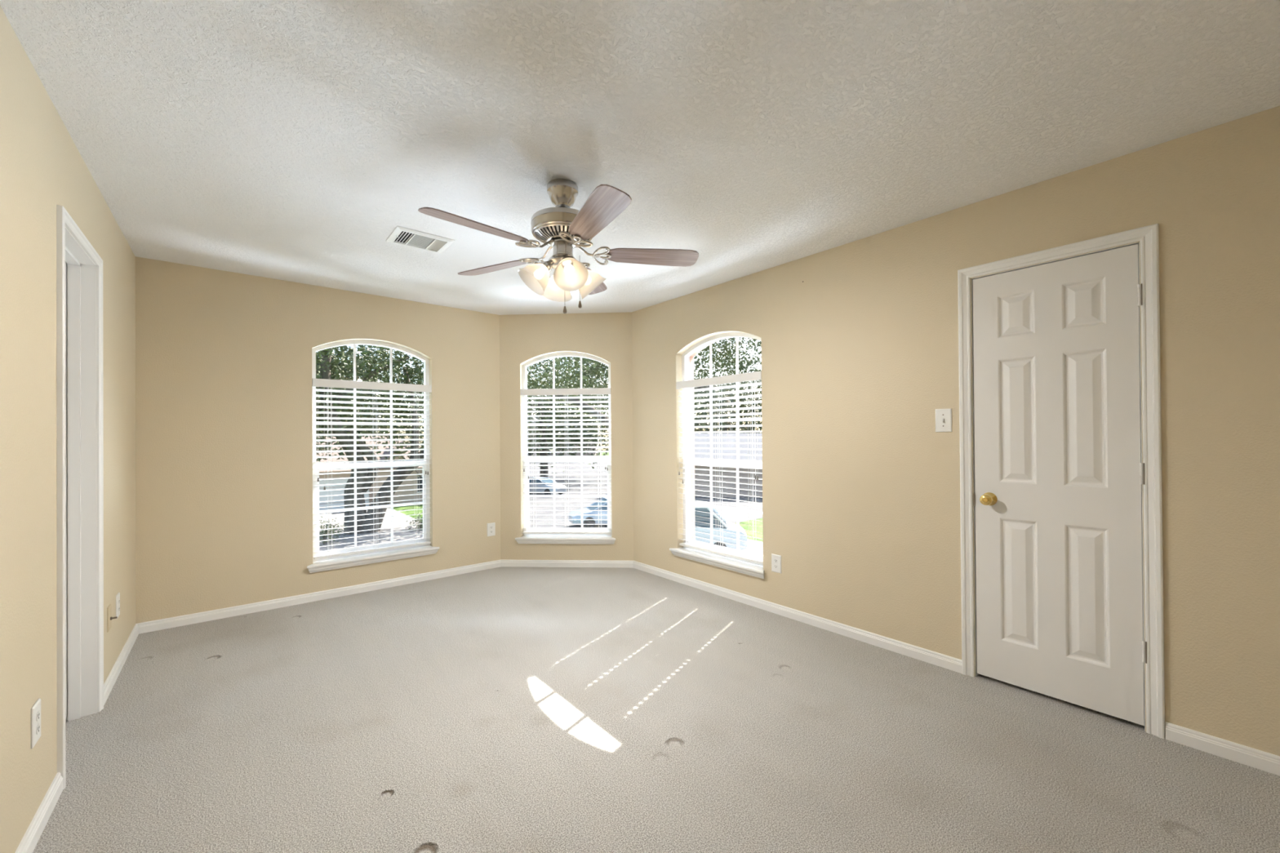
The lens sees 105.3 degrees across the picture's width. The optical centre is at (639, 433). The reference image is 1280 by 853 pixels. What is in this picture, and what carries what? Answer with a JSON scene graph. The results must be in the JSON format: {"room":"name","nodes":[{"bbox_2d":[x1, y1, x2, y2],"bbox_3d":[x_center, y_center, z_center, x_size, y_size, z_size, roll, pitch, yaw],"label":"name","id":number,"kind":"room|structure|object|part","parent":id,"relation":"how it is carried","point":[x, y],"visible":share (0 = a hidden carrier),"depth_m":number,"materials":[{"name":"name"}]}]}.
{"room":"empty bedroom","nodes":[
{"label":"empty bedroom","id":0,"kind":"room"},
{"bbox_2d":[0,5,135,852],"bbox_3d":[-1.630,0.049,1.028,0.220,2.440,5.366,0,0,-40],"label":"wall","id":1,"kind":"structure","parent":0,"point":[42,168],"depth_m":1.57,"materials":[{"name":"painted drywall"},{"name":"tan paint"}]},
{"bbox_2d":[31,697,40,749],"bbox_3d":[-1.915,0.918,1.552,0.008,0.125,0.079,0,0,-40],"label":"wall outlet","id":2,"kind":"object","parent":1,"relation":"attached to","point":[36,708],"visible":1,"depth_m":1.54,"materials":[{"name":"white plastic"}]},
{"bbox_2d":[35,724,39,734],"bbox_3d":[-1.912,0.938,1.553,0.002,0.025,0.033,0,0,-40],"label":"receptacle","id":3,"kind":"object","parent":2,"relation":"attached to","point":[37,726],"depth_m":1.55,"materials":[{"name":"white plastic"}]},
{"bbox_2d":[35,711,39,721],"bbox_3d":[-1.913,0.897,1.553,0.002,0.025,0.033,0,0,-40],"label":"receptacle","id":4,"kind":"object","parent":2,"relation":"attached to","point":[37,713],"depth_m":1.55,"materials":[{"name":"white plastic"}]},
{"bbox_2d":[14,623,138,852],"bbox_3d":[-1.531,1.236,1.096,0.014,0.066,5.366,0,0,-40],"label":"baseboard","id":5,"kind":"structure","parent":1,"relation":"attached to","point":[37,824],"depth_m":1.66,"materials":[{"name":"white paint"}]},
{"bbox_2d":[56,204,103,789],"bbox_3d":[-2.354,0.230,1.976,0.157,2.098,0.692,0,0,-40],"label":"door frame","id":6,"kind":"structure","parent":1,"relation":"in","point":[79,276],"depth_m":2.20,"materials":[{"name":"white paint"}]},
{"bbox_2d":[106,604,117,632],"bbox_3d":[-2.668,0.930,2.475,0.030,0.122,0.072,0,0,-40],"label":"cable plate","id":7,"kind":"object","parent":1,"relation":"attached to","point":[109,618],"visible":1,"depth_m":2.46,"materials":[{"name":"beige plastic"}]},
{"bbox_3d":[-2.678,0.930,2.467,0.006,0.122,0.072,0,0,-40],"label":"plate","id":8,"kind":"part","parent":7,"relation":"part of","materials":[{"name":"beige plastic"}]},
{"bbox_2d":[115,592,119,619],"bbox_3d":[-2.831,0.932,2.653,0.008,0.125,0.079,0,0,-40],"label":"wall outlet","id":9,"kind":"object","parent":1,"relation":"attached to","point":[117,596],"visible":0.99,"depth_m":2.63,"materials":[{"name":"white plastic"}]},
{"bbox_2d":[135,256,500,623],"bbox_3d":[-2.380,0.070,4.036,2.476,2.440,0.220,0,0,-40],"label":"wall","id":10,"kind":"structure","parent":0,"point":[224,401],"depth_m":3.56,"materials":[{"name":"painted drywall"},{"name":"tan paint"}]},
{"bbox_2d":[137,560,500,634],"bbox_3d":[-2.297,1.256,3.940,2.476,0.066,0.014,0,0,-40],"label":"baseboard","id":11,"kind":"structure","parent":10,"relation":"attached to","point":[177,621],"depth_m":3.71,"materials":[{"name":"white paint"}]},
{"bbox_2d":[306,339,439,573],"bbox_3d":[-2.208,0.141,4.081,0.972,1.852,0.181,0,0,-40],"label":"window","id":12,"kind":"structure","parent":10,"relation":"in","point":[342,562],"depth_m":4.07,"materials":[{"name":"white plastic"}]},
{"bbox_3d":[-2.240,0.608,4.121,0.831,0.733,0.040,0,0,-40],"label":"sash","id":13,"kind":"part","parent":12,"relation":"part of","materials":[{"name":"white plastic"}]},
{"bbox_2d":[311,378,431,559],"bbox_3d":[-2.201,0.274,4.073,0.886,1.405,0.075,0,0,-40],"label":"window blind","id":14,"kind":"object","parent":12,"relation":"attached to","point":[315,382],"visible":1,"depth_m":4.04,"materials":[{"name":"white plastic"}]},
{"bbox_3d":[-2.500,-0.018,3.794,0.002,0.725,0.007,0,0,-40],"label":"lift cord","id":15,"kind":"part","parent":14,"relation":"part of","materials":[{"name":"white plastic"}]},
{"bbox_3d":[-2.467,0.017,3.821,0.002,0.795,0.007,0,0,-40],"label":"lift cord","id":16,"kind":"part","parent":14,"relation":"part of","materials":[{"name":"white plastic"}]},
{"bbox_3d":[-2.457,0.292,3.874,0.026,1.345,0.054,0,0,-40],"label":"ladder cord","id":17,"kind":"part","parent":14,"relation":"part of","materials":[{"name":"white fabric"}]},
{"bbox_3d":[-2.204,0.968,4.078,0.867,0.018,0.050,0,0,-40],"label":"rail","id":18,"kind":"part","parent":14,"relation":"part of","materials":[{"name":"white"}]},
{"bbox_3d":[-2.208,0.291,4.081,0.026,1.345,0.054,0,0,-40],"label":"ladder cord","id":19,"kind":"part","parent":14,"relation":"part of","materials":[{"name":"white fabric"}]},
{"bbox_3d":[-1.959,0.291,4.288,0.026,1.345,0.054,0,0,-40],"label":"ladder cord","id":20,"kind":"part","parent":14,"relation":"part of","materials":[{"name":"white fabric"}]},
{"bbox_3d":[-2.186,1.034,4.057,0.972,0.065,0.131,0,0,-40],"label":"sill","id":21,"kind":"part","parent":12,"relation":"part of","materials":[{"name":"white paint"}]},
{"bbox_2d":[487,522,495,536],"bbox_3d":[-1.422,0.916,4.675,0.079,0.125,0.008,0,0,-40],"label":"wall outlet","id":22,"kind":"object","parent":10,"relation":"attached to","point":[491,526],"visible":1,"depth_m":4.67,"materials":[{"name":"white plastic"}]},
{"bbox_2d":[499,311,633,560],"bbox_3d":[-0.708,0.062,4.818,1.291,2.440,0.220,0,0,3],"label":"wall","id":23,"kind":"structure","parent":0,"point":[606,336],"depth_m":4.71,"materials":[{"name":"beige paint"}]},
{"bbox_2d":[515,352,615,544],"bbox_3d":[-0.714,0.131,4.742,0.967,1.858,0.181,0,0,3],"label":"window","id":24,"kind":"structure","parent":23,"relation":"in","point":[576,539],"depth_m":4.79,"materials":[{"name":"white plastic"}]},
{"bbox_3d":[-0.709,1.027,4.713,0.967,0.065,0.131,0,0,3],"label":"sill","id":25,"kind":"part","parent":24,"relation":"part of","materials":[{"name":"white paint"}]},
{"bbox_2d":[520,387,611,534],"bbox_3d":[-0.714,0.267,4.732,0.881,1.405,0.075,0,0,3],"label":"window blind","id":26,"kind":"object","parent":24,"relation":"attached to","point":[606,391],"visible":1,"depth_m":4.73,"materials":[{"name":"white plastic"}]},
{"bbox_3d":[-1.034,0.286,4.761,0.026,1.345,0.054,0,0,3],"label":"ladder cord","id":27,"kind":"part","parent":26,"relation":"part of","materials":[{"name":"white fabric"}]},
{"bbox_3d":[-0.713,0.284,4.743,0.026,1.345,0.054,0,0,3],"label":"ladder cord","id":28,"kind":"part","parent":26,"relation":"part of","materials":[{"name":"white fabric"}]},
{"bbox_3d":[-0.708,0.961,4.740,0.862,0.018,0.050,0,0,3],"label":"rail","id":29,"kind":"part","parent":26,"relation":"part of","materials":[{"name":"white"}]},
{"bbox_3d":[-0.392,0.282,4.725,0.026,1.345,0.054,0,0,3],"label":"ladder cord","id":30,"kind":"part","parent":26,"relation":"part of","materials":[{"name":"white fabric"}]},
{"bbox_3d":[-0.333,-0.035,4.687,0.002,0.712,0.007,0,0,3],"label":"tilt cord","id":31,"kind":"part","parent":26,"relation":"part of","materials":[{"name":"white plastic"}]},
{"bbox_3d":[-0.708,0.600,4.795,0.826,0.733,0.040,0,0,3],"label":"sash","id":32,"kind":"part","parent":24,"relation":"part of","materials":[{"name":"white plastic"}]},
{"bbox_2d":[500,560,633,568],"bbox_3d":[-0.706,1.248,4.695,1.291,0.066,0.016,0,0,3],"label":"baseboard","id":33,"kind":"structure","parent":23,"relation":"attached to","point":[513,563],"depth_m":4.69,"materials":[{"name":"white paint"}]},
{"bbox_2d":[0,0,1279,315],"bbox_3d":[-0.240,-1.250,2.199,3.821,0.150,5.766,0,0,-40],"label":"ceiling","id":34,"kind":"structure","parent":0,"point":[289,140],"depth_m":1.79,"materials":[{"name":"white paint"}]},
{"bbox_2d":[386,226,455,253],"bbox_3d":[-1.321,-1.151,2.942,0.320,0.026,0.268,0,0,-40],"label":"ceiling vent","id":35,"kind":"object","parent":34,"relation":"in","point":[411,237],"visible":1,"depth_m":2.92,"materials":[{"name":"white plastic"}]},
{"bbox_2d":[417,178,698,313],"bbox_3d":[-0.387,-0.864,2.281,1.229,0.620,1.257,0,0,-40],"label":"ceiling fan","id":36,"kind":"object","parent":34,"relation":"hanging from","point":[562,228],"visible":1,"depth_m":2.24,"materials":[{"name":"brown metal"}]},
{"bbox_3d":[-0.674,-0.857,2.015,0.447,0.005,0.138,0,13,-44],"label":"blade","id":37,"kind":"part","parent":36,"relation":"part of","materials":[{"name":"brown wood"}]},
{"bbox_3d":[-0.747,-0.854,2.517,0.447,0.006,0.138,-1,13,28],"label":"blade","id":38,"kind":"part","parent":36,"relation":"part of","materials":[{"name":"brown wood"}]},
{"bbox_3d":[-0.495,-0.721,2.266,0.144,0.145,0.153,0,0,-40],"label":"lamp shade","id":39,"kind":"part","parent":36,"relation":"part of","materials":[{"name":"white glass"}]},
{"bbox_2d":[541,260,551,271],"bbox_3d":[-0.435,-0.783,2.289,0.063,0.056,0.055,0,0,-40],"label":"socket","id":40,"kind":"object","parent":36,"relation":"attached to","point":[546,266],"depth_m":2.26,"materials":[{"name":"silver metal"}]},
{"bbox_3d":[-0.413,-0.720,2.447,0.153,0.145,0.144,0,0,-40],"label":"lamp shade","id":41,"kind":"part","parent":36,"relation":"part of","materials":[{"name":"white glass"}]},
{"bbox_2d":[561,257,573,268],"bbox_3d":[-0.338,-0.784,2.245,0.055,0.056,0.063,0,0,-40],"label":"socket","id":42,"kind":"object","parent":36,"relation":"attached to","point":[565,264],"depth_m":2.23,"materials":[{"name":"silver metal"}]},
{"bbox_3d":[-0.324,-0.749,2.213,0.044,0.059,0.056,0,0,-40],"label":"bulb","id":43,"kind":"part","parent":36,"relation":"part of","materials":[{"name":"white glass"}]},
{"bbox_3d":[-0.315,-0.722,2.184,0.153,0.145,0.144,0,0,-40],"label":"lamp shade","id":44,"kind":"part","parent":36,"relation":"part of","materials":[{"name":"white glass"}]},
{"bbox_3d":[-0.232,-0.722,2.364,0.144,0.145,0.153,0,0,-40],"label":"lamp shade","id":45,"kind":"part","parent":36,"relation":"part of","materials":[{"name":"white glass"}]},
{"bbox_3d":[-0.292,-0.856,2.741,0.138,0.005,0.447,-14,-2,9],"label":"blade","id":46,"kind":"part","parent":36,"relation":"part of","materials":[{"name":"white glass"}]},
{"bbox_3d":[-0.174,-0.861,1.929,0.138,0.005,0.447,14,-7,-25],"label":"blade","id":47,"kind":"part","parent":36,"relation":"part of","materials":[{"name":"brown wood"}]},
{"bbox_3d":[0.062,-0.861,2.378,0.447,0.006,0.138,0,-13,-8],"label":"blade","id":48,"kind":"part","parent":36,"relation":"part of","materials":[{"name":"brown wood"}]},
{"bbox_2d":[32,566,1279,852],"bbox_3d":[-0.222,1.265,2.186,3.821,0.001,5.766,0,0,-40],"label":"floor","id":49,"kind":"structure","parent":0,"point":[502,709],"depth_m":1.97,"materials":[{"name":"beige carpet"}]},
{"bbox_2d":[631,106,1279,755],"bbox_3d":[1.450,0.037,3.019,0.220,2.440,4.486,0,0,-40],"label":"wall","id":50,"kind":"structure","parent":0,"point":[861,488],"depth_m":2.61,"materials":[{"name":"beige paint"}]},
{"bbox_2d":[669,332,764,578],"bbox_3d":[0.625,0.121,3.892,0.181,1.848,0.970,0,0,-40],"label":"window","id":51,"kind":"structure","parent":50,"relation":"in","point":[753,569],"depth_m":3.99,"materials":[{"name":"white plastic"}]},
{"bbox_3d":[0.613,1.013,3.871,0.131,0.065,0.970,0,0,-40],"label":"sill","id":52,"kind":"part","parent":51,"relation":"part of","materials":[{"name":"white paint"}]},
{"bbox_2d":[675,371,763,564],"bbox_3d":[0.619,0.253,3.885,0.075,1.405,0.884,0,0,-40],"label":"window blind","id":53,"kind":"object","parent":51,"relation":"attached to","point":[756,375],"visible":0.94,"depth_m":3.86,"materials":[{"name":"white plastic"}]},
{"bbox_3d":[0.364,-0.002,4.150,0.007,0.795,0.002,0,0,-40],"label":"lift cord","id":54,"kind":"part","parent":53,"relation":"part of","materials":[{"name":"white fabric"}]},
{"bbox_3d":[0.421,0.273,4.140,0.054,1.345,0.026,0,0,-40],"label":"ladder cord","id":55,"kind":"part","parent":53,"relation":"part of","materials":[{"name":"white fabric"}]},
{"bbox_3d":[0.627,0.270,3.892,0.054,1.345,0.026,0,0,-40],"label":"ladder cord","id":56,"kind":"part","parent":53,"relation":"part of","materials":[{"name":"white fabric"}]},
{"bbox_3d":[0.633,0.946,3.889,0.050,0.018,0.865,0,0,-40],"label":"rail","id":57,"kind":"part","parent":53,"relation":"part of","materials":[{"name":"white"}]},
{"bbox_3d":[0.834,0.267,3.644,0.054,1.345,0.026,0,0,-40],"label":"ladder cord","id":58,"kind":"part","parent":53,"relation":"part of","materials":[{"name":"white fabric"}]},
{"bbox_3d":[0.844,-0.050,3.573,0.007,0.712,0.002,0,0,-40],"label":"tilt cord","id":59,"kind":"part","parent":53,"relation":"part of","materials":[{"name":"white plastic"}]},
{"bbox_3d":[0.856,-0.048,3.559,0.007,0.717,0.002,0,0,-40],"label":"tilt cord","id":60,"kind":"part","parent":53,"relation":"part of","materials":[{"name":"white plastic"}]},
{"bbox_3d":[0.671,0.586,3.925,0.040,0.733,0.829,0,0,-40],"label":"sash","id":61,"kind":"part","parent":51,"relation":"part of","materials":[{"name":"white plastic"}]},
{"bbox_2d":[687,337,762,550],"bbox_3d":[0.677,0.078,3.935,0.020,1.678,0.825,0,0,-40],"label":"window pane","id":62,"kind":"object","parent":51,"relation":"attached to","point":[699,345],"depth_m":4.03,"materials":[{"name":"clear glass"}]},
{"bbox_2d":[771,553,781,573],"bbox_3d":[0.957,0.913,3.435,0.008,0.125,0.079,0,0,-40],"label":"wall outlet","id":63,"kind":"object","parent":50,"relation":"attached to","point":[775,559],"visible":1,"depth_m":3.43,"materials":[{"name":"white plastic"}]},
{"bbox_2d":[935,408,951,431],"bbox_3d":[1.625,-0.071,2.621,0.019,0.124,0.079,0,0,-40],"label":"light switch","id":64,"kind":"object","parent":50,"relation":"attached to","point":[943,416],"visible":1,"depth_m":2.62,"materials":[{"name":"white plastic"}]},
{"bbox_2d":[632,560,1279,776],"bbox_3d":[1.369,1.224,2.937,0.014,0.066,4.486,0,0,-40],"label":"baseboard","id":65,"kind":"structure","parent":50,"relation":"attached to","point":[1240,753],"depth_m":2.75,"materials":[{"name":"white paint"}]},
{"bbox_2d":[957,223,1165,738],"bbox_3d":[1.935,0.194,2.305,0.185,2.112,0.724,0,0,-40],"label":"door","id":66,"kind":"structure","parent":50,"relation":"in","point":[1060,473],"depth_m":2.24,"materials":[{"name":"white paint"}]},
{"bbox_3d":[1.738,0.330,2.446,0.063,0.055,0.055,0,0,-40],"label":"knob","id":67,"kind":"part","parent":66,"relation":"part of","materials":[{"name":"gold metal"}]},
{"label":"outside","id":68,"kind":"structure","parent":0,"visible":0},
{"bbox_2d":[389,452,763,542],"bbox_3d":[5.200,5.258,56.306,200.000,0.001,200.000,0,0,-40],"label":"ground","id":69,"kind":"structure","parent":68,"point":[757,529],"depth_m":28.01,"materials":[{"name":"green plant"}]},
{"bbox_2d":[319,515,350,545],"bbox_3d":[-14.804,4.630,23.053,1.900,1.565,1.985,0,0,-40],"label":"shrub","id":70,"kind":"object","parent":69,"relation":"on","point":[326,531],"visible":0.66,"depth_m":22.99,"materials":[{"name":"green plant"}]},
{"bbox_2d":[315,436,422,511],"bbox_3d":[-23.913,2.795,37.346,18.900,5.150,10.050,0,0,-40],"label":"house","id":71,"kind":"structure","parent":69,"relation":"on","point":[383,452],"depth_m":35.38,"materials":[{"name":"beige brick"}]},
{"bbox_3d":[-16.504,3.868,37.670,1.200,1.100,0.030,0,0,-40],"label":"pane","id":72,"kind":"part","parent":71,"relation":"part of","materials":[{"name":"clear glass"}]},
{"bbox_2d":[315,346,423,439],"bbox_3d":[-30.817,-3.598,45.182,23.656,18.163,16.704,0,0,-40],"label":"oak tree","id":73,"kind":"object","parent":69,"relation":"on","point":[334,353],"visible":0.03,"depth_m":47.36,"materials":[{"name":"green plant"}]},
{"bbox_2d":[405,511,422,529],"bbox_3d":[-11.962,4.931,26.944,1.722,1.293,2.000,0,0,-7],"label":"shrub","id":74,"kind":"object","parent":69,"relation":"on","point":[420,526],"visible":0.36,"depth_m":26.59,"materials":[{"name":"green plant"}]},
{"bbox_2d":[315,344,548,534],"bbox_3d":[-14.177,-1.373,26.405,10.985,13.769,19.632,-1,0,41],"label":"oak tree","id":75,"kind":"object","parent":69,"relation":"on","point":[327,368],"visible":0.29,"depth_m":25.74,"materials":[{"name":"green plant"}]},
{"bbox_2d":[527,418,598,457],"bbox_3d":[-24.187,1.123,104.387,30.900,9.200,11.900,0,0,-2],"label":"house","id":76,"kind":"structure","parent":69,"relation":"on","point":[557,453],"depth_m":99.20,"materials":[{"name":"beige brick"}]},
{"bbox_2d":[527,361,608,477],"bbox_3d":[-8.001,-1.994,54.124,19.508,14.685,28.594,0,0,11],"label":"oak tree","id":77,"kind":"object","parent":69,"relation":"on","point":[542,472],"visible":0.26,"depth_m":50.52,"materials":[{"name":"green plant"}]},
{"bbox_2d":[527,337,761,430],"bbox_3d":[-0.007,-1.201,13.914,10.610,12.573,11.164,-1,0,22],"label":"oak tree","id":78,"kind":"object","parent":69,"relation":"on","point":[597,366],"visible":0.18,"depth_m":14.68,"materials":[{"name":"green plant"}]},
{"bbox_2d":[693,351,761,433],"bbox_3d":[14.022,-2.977,69.048,29.030,16.487,17.359,0,0,0],"label":"oak tree","id":79,"kind":"object","parent":69,"relation":"on","point":[719,412],"visible":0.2,"depth_m":65.81,"materials":[{"name":"green plant"}]},
{"bbox_2d":[694,433,762,497],"bbox_3d":[7.525,2.579,44.318,17.900,5.200,9.900,0,0,10],"label":"house","id":80,"kind":"structure","parent":69,"relation":"on","point":[706,440],"depth_m":40.16,"materials":[{"name":"beige brick"}]},
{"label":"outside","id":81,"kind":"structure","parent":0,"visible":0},
{"bbox_2d":[319,507,763,555],"bbox_3d":[-20.021,5.208,15.481,49.000,0.001,29.500,0,0,-40],"label":"driveway","id":82,"kind":"structure","parent":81,"point":[399,529],"depth_m":25.16,"materials":[{"name":"concrete"}]},
{"bbox_2d":[694,502,747,550],"bbox_3d":[1.990,4.045,21.101,5.050,2.055,2.043,0,0,7],"label":"parked car","id":83,"kind":"object","parent":82,"relation":"on","point":[700,514],"visible":0.17,"depth_m":20.07,"materials":[{"name":"white paint"}]},
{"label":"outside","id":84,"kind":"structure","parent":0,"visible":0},
{"bbox_2d":[528,462,762,528],"bbox_3d":[5.533,5.336,73.494,77.500,0.001,70.000,0,0,-40],"label":"street","id":85,"kind":"structure","parent":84,"point":[533,523],"depth_m":37.10,"materials":[{"name":"grey asphalt"}]},
{"bbox_2d":[528,476,567,494],"bbox_3d":[-8.537,4.525,42.312,4.550,1.470,1.872,-1,0,30],"label":"parked car","id":86,"kind":"object","parent":85,"relation":"on","point":[538,481],"visible":0.52,"depth_m":41.45,"materials":[{"name":"silver metal"}]},
{"bbox_2d":[568,497,607,528],"bbox_3d":[-1.679,4.398,27.553,4.550,1.470,1.872,0,0,-20],"label":"parked car","id":87,"kind":"object","parent":85,"relation":"on","point":[574,514],"visible":0.5,"depth_m":26.43,"materials":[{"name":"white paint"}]}
]}

